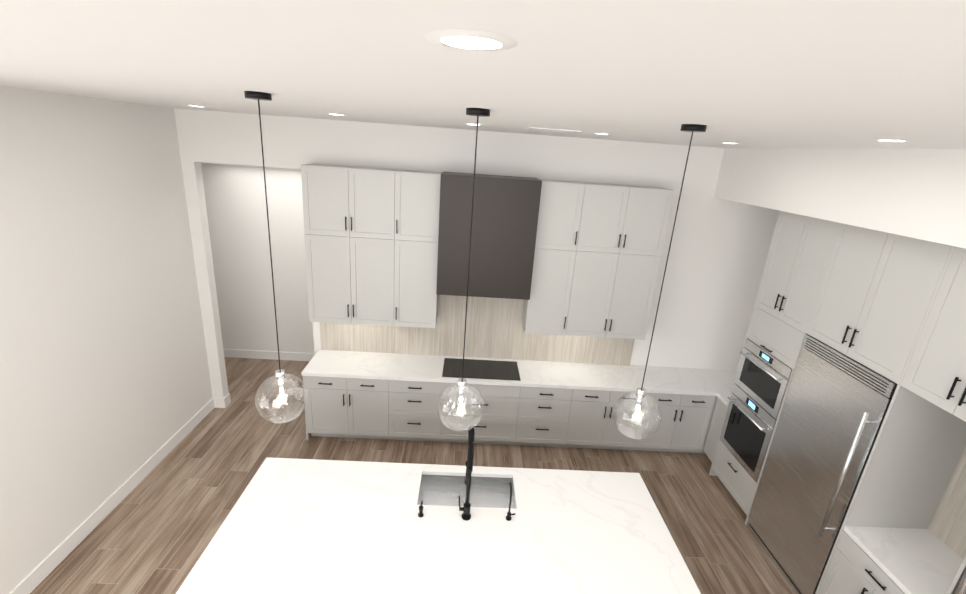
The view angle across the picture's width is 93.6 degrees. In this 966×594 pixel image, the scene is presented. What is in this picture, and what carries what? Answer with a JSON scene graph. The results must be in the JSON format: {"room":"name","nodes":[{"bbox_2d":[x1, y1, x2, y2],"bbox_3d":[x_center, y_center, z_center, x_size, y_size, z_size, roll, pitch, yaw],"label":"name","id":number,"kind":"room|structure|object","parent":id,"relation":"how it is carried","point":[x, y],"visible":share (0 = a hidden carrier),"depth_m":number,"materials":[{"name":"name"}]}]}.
{"room":"kitchen","nodes":[
{"label":"kitchen","id":0,"kind":"room"},
{"bbox_2d":[0,85,212,593],"bbox_3d":[-3.460,0.213,3.900,0.130,3.660,3.200,3,18,-2],"label":"wall","id":1,"kind":"structure","parent":0,"point":[105,389],"depth_m":3.86,"materials":[{"name":"white paint"}]},
{"bbox_2d":[9,398,216,593],"bbox_3d":[-3.499,1.886,4.449,0.030,0.140,3.200,3,18,-2],"label":"baseboard","id":2,"kind":"structure","parent":1,"relation":"attached to","point":[48,565],"depth_m":4.17,"materials":[{"name":"white paint"}]},
{"bbox_2d":[201,162,313,352],"bbox_3d":[-2.430,-0.488,6.973,4.760,3.220,0.130,3,18,-2],"label":"wall","id":3,"kind":"structure","parent":0,"point":[235,200],"depth_m":6.82,"materials":[{"name":"white paint"}]},
{"bbox_2d":[223,349,313,360],"bbox_3d":[-2.532,0.995,7.381,4.500,0.140,0.016,3,18,-2],"label":"baseboard","id":4,"kind":"structure","parent":3,"relation":"attached to","point":[235,353],"depth_m":7.33,"materials":[{"name":"white paint"}]},
{"bbox_2d":[30,357,795,593],"bbox_3d":[-0.623,2.939,2.176,8.500,0.060,11.700,3,18,-2],"label":"floor","id":5,"kind":"structure","parent":0,"point":[155,529],"depth_m":4.81,"materials":[{"name":"brown wood"}]},
{"bbox_2d":[303,376,390,439],"bbox_3d":[-1.611,1.241,5.637,0.980,0.880,0.618,3,18,-2],"label":"base cabinet","id":6,"kind":"object","parent":5,"relation":"on","point":[336,406],"depth_m":5.34,"materials":[{"name":"grey paint"}]},
{"bbox_2d":[301,349,735,405],"bbox_3d":[0.664,0.981,5.441,5.483,0.040,0.926,3,18,-2],"label":"countertop","id":7,"kind":"structure","parent":6,"relation":"on","point":[532,373],"depth_m":5.50,"materials":[{"name":"white stone"}]},
{"bbox_2d":[442,358,520,380],"bbox_3d":[-0.022,0.878,5.534,0.920,0.006,0.490,3,18,-2],"label":"cooktop","id":8,"kind":"object","parent":7,"relation":"in","point":[490,369],"visible":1,"depth_m":5.51,"materials":[{"name":"black glass"}]},
{"bbox_2d":[391,380,442,441],"bbox_3d":[-0.848,1.285,5.669,0.669,0.880,0.618,3,18,-2],"label":"base cabinet","id":9,"kind":"object","parent":5,"relation":"on","point":[407,410],"depth_m":5.37,"materials":[{"name":"grey paint"}]},
{"bbox_2d":[176,457,700,593],"bbox_3d":[-0.246,2.112,3.260,3.152,0.888,1.520,3,18,-2],"label":"kitchen island","id":10,"kind":"object","parent":5,"relation":"on","point":[435,488],"depth_m":3.78,"materials":[{"name":"white stone"}]},
{"bbox_2d":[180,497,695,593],"bbox_3d":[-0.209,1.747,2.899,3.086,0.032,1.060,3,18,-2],"label":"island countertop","id":11,"kind":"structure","parent":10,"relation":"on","point":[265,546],"depth_m":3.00,"materials":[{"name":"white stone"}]},
{"bbox_2d":[418,501,423,516],"bbox_3d":[-0.449,1.541,3.305,0.040,0.075,0.091,3,18,-2],"label":"soap dispenser","id":12,"kind":"object","parent":11,"relation":"on","point":[420,514],"visible":1,"depth_m":3.27,"materials":[{"name":"black metal"}]},
{"bbox_2d":[244,457,655,512],"bbox_3d":[-0.225,1.510,3.620,3.086,0.032,0.460,3,18,-2],"label":"island countertop","id":13,"kind":"structure","parent":10,"relation":"on","point":[283,479],"depth_m":3.61,"materials":[{"name":"white stone"}]},
{"bbox_2d":[458,427,474,520],"bbox_3d":[-0.118,1.250,3.313,0.100,0.667,0.301,3,18,-2],"label":"faucet","id":14,"kind":"object","parent":13,"relation":"on","point":[466,514],"visible":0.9,"depth_m":3.20,"materials":[{"name":"black metal"}]},
{"bbox_2d":[506,482,514,520],"bbox_3d":[0.207,1.484,3.327,0.068,0.256,0.145,3,18,-2],"label":"tap","id":15,"kind":"object","parent":13,"relation":"on","point":[508,517],"visible":1,"depth_m":3.29,"materials":[{"name":"black metal"}]},
{"bbox_2d":[439,383,522,444],"bbox_3d":[-0.055,1.330,5.702,0.920,0.880,0.618,3,18,-2],"label":"base cabinet","id":16,"kind":"object","parent":5,"relation":"on","point":[499,423],"depth_m":5.40,"materials":[{"name":"grey paint"}]},
{"bbox_2d":[515,387,578,446],"bbox_3d":[0.742,1.376,5.735,0.679,0.880,0.618,3,18,-2],"label":"base cabinet","id":17,"kind":"object","parent":5,"relation":"on","point":[546,415],"depth_m":5.43,"materials":[{"name":"grey paint"}]},
{"bbox_2d":[571,389,654,450],"bbox_3d":[1.501,1.419,5.766,0.960,0.880,0.618,3,18,-2],"label":"base cabinet","id":18,"kind":"object","parent":5,"relation":"on","point":[595,427],"depth_m":5.47,"materials":[{"name":"grey paint"}]},
{"bbox_2d":[643,393,714,452],"bbox_3d":[2.294,1.465,5.799,0.868,0.880,0.618,3,18,-2],"label":"base cabinet","id":19,"kind":"object","parent":5,"relation":"on","point":[686,419],"depth_m":5.50,"materials":[{"name":"grey paint"}]},
{"bbox_2d":[703,396,716,452],"bbox_3d":[3.016,1.506,5.829,0.697,0.880,0.618,3,18,-2],"label":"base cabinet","id":20,"kind":"object","parent":5,"relation":"on","point":[715,396],"depth_m":5.51,"materials":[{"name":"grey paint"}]},
{"bbox_2d":[703,397,726,461],"bbox_3d":[3.066,1.651,5.399,0.618,0.880,0.325,3,18,-2],"label":"base cabinet","id":21,"kind":"object","parent":5,"relation":"on","point":[717,419],"visible":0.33,"depth_m":5.41,"materials":[{"name":"grey paint"}]},
{"bbox_2d":[747,334,897,593],"bbox_3d":[3.054,1.486,3.892,0.729,2.125,0.886,3,18,-2],"label":"refrigerator","id":22,"kind":"object","parent":5,"relation":"on","point":[834,411],"visible":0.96,"depth_m":3.78,"materials":[{"name":"silver metal"}]},
{"bbox_2d":[709,211,965,593],"bbox_3d":[3.133,1.158,3.312,0.712,3.118,3.330,3,18,-2],"label":"tall cabinet","id":23,"kind":"object","parent":5,"relation":"on","point":[891,306],"visible":0.77,"depth_m":3.33,"materials":[{"name":"grey paint"}]},
{"bbox_2d":[719,338,791,482],"bbox_3d":[3.035,1.159,4.663,0.701,1.255,0.710,3,18,-2],"label":"wall ovens","id":24,"kind":"object","parent":23,"relation":"in","point":[758,391],"visible":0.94,"depth_m":4.60,"materials":[{"name":"silver metal"}]},
{"bbox_2d":[953,570,965,593],"bbox_3d":[3.090,2.002,2.325,0.729,2.125,0.866,3,18,-2],"label":"freezer","id":25,"kind":"object","parent":5,"relation":"on","point":[961,588],"visible":1,"depth_m":2.60,"materials":[{"name":"silver metal"}]},
{"bbox_2d":[174,108,778,397],"bbox_3d":[0.010,-0.106,5.627,7.160,3.660,0.130,3,18,-2],"label":"wall","id":26,"kind":"structure","parent":0,"point":[718,253],"depth_m":5.17,"materials":[{"name":"white paint"}]},
{"bbox_2d":[301,163,404,325],"bbox_3d":[-1.442,-0.571,5.169,1.033,1.750,0.354,3,18,-2],"label":"upper cabinet","id":27,"kind":"object","parent":26,"relation":"attached to","point":[371,242],"depth_m":4.98,"materials":[{"name":"grey paint"}]},
{"bbox_2d":[401,170,441,327],"bbox_3d":[-0.773,-0.533,5.197,0.546,1.750,0.354,3,18,-2],"label":"upper cabinet","id":28,"kind":"object","parent":26,"relation":"attached to","point":[420,190],"depth_m":5.01,"materials":[{"name":"grey paint"}]},
{"bbox_2d":[320,295,634,365],"bbox_3d":[-0.037,0.314,5.687,3.980,0.979,0.012,3,18,-2],"label":"backsplash","id":29,"kind":"structure","parent":26,"relation":"attached to","point":[494,328],"depth_m":5.75,"materials":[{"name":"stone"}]},
{"bbox_2d":[436,172,541,299],"bbox_3d":[0.041,-0.690,5.095,1.046,1.300,0.484,3,18,-2],"label":"range hood","id":30,"kind":"object","parent":26,"relation":"attached to","point":[504,224],"visible":0.96,"depth_m":4.85,"materials":[{"name":"brown metal"}]},
{"bbox_2d":[522,179,593,335],"bbox_3d":[0.818,-0.442,5.263,0.543,1.750,0.354,3,18,-2],"label":"upper cabinet","id":31,"kind":"object","parent":26,"relation":"attached to","point":[564,208],"depth_m":5.08,"materials":[{"name":"grey paint"}]},
{"bbox_2d":[570,182,673,339],"bbox_3d":[1.482,-0.404,5.291,1.026,1.750,0.354,3,18,-2],"label":"upper cabinet","id":32,"kind":"object","parent":26,"relation":"attached to","point":[598,253],"depth_m":5.11,"materials":[{"name":"grey paint"}]},
{"bbox_2d":[0,0,965,148],"bbox_3d":[-0.250,-0.356,0.274,6.170,0.100,10.130,3,18,-2],"label":"ceiling","id":33,"kind":"structure","parent":0,"point":[843,74],"depth_m":1.05,"materials":[{"name":"white paint"}]},
{"bbox_2d":[244,91,307,423],"bbox_3d":[-1.163,-0.123,2.504,0.296,1.848,0.296,3,18,-2],"label":"pendant light","id":34,"kind":"object","parent":33,"relation":"hanging from","point":[279,372],"visible":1,"depth_m":2.64,"materials":[{"name":"clear glass"}]},
{"bbox_2d":[437,108,489,431],"bbox_3d":[-0.085,-0.061,2.549,0.296,1.848,0.296,3,18,-2],"label":"pendant light","id":35,"kind":"object","parent":33,"relation":"hanging from","point":[477,112],"visible":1,"depth_m":2.69,"materials":[{"name":"clear glass"}]},
{"bbox_2d":[425,29,517,50],"bbox_3d":[-0.021,-0.464,0.828,0.169,0.005,0.169,0,18,-11],"label":"recessed light","id":36,"kind":"object","parent":33,"relation":"in","point":[472,39],"depth_m":0.80,"materials":[{"name":"white paint"}]},
{"bbox_2d":[526,127,580,132],"bbox_3d":[0.572,-1.373,3.743,0.400,0.013,0.360,3,18,-2],"label":"ceiling vent","id":37,"kind":"object","parent":33,"relation":"in","point":[551,130],"visible":1,"depth_m":3.61,"materials":[{"name":"white metal"}]},
{"bbox_2d":[612,124,706,439],"bbox_3d":[1.012,0.001,2.594,0.296,1.848,0.296,3,18,-2],"label":"pendant light","id":38,"kind":"object","parent":33,"relation":"hanging from","point":[641,393],"visible":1,"depth_m":2.74,"materials":[{"name":"clear glass"}]},
{"bbox_2d":[872,139,912,141],"bbox_3d":[2.121,-0.811,2.352,0.169,0.005,0.169,-5,20,-25],"label":"recessed light","id":39,"kind":"object","parent":33,"relation":"in","point":[888,140],"depth_m":2.34,"materials":[{"name":"white paint"}]},
{"bbox_2d":[714,148,965,248],"bbox_3d":[3.196,1.652,0.944,0.990,3.660,10.000,3,18,-2],"label":"wall","id":40,"kind":"structure","parent":0,"point":[917,193],"depth_m":3.28,"materials":[{"name":"white paint"}]}
]}

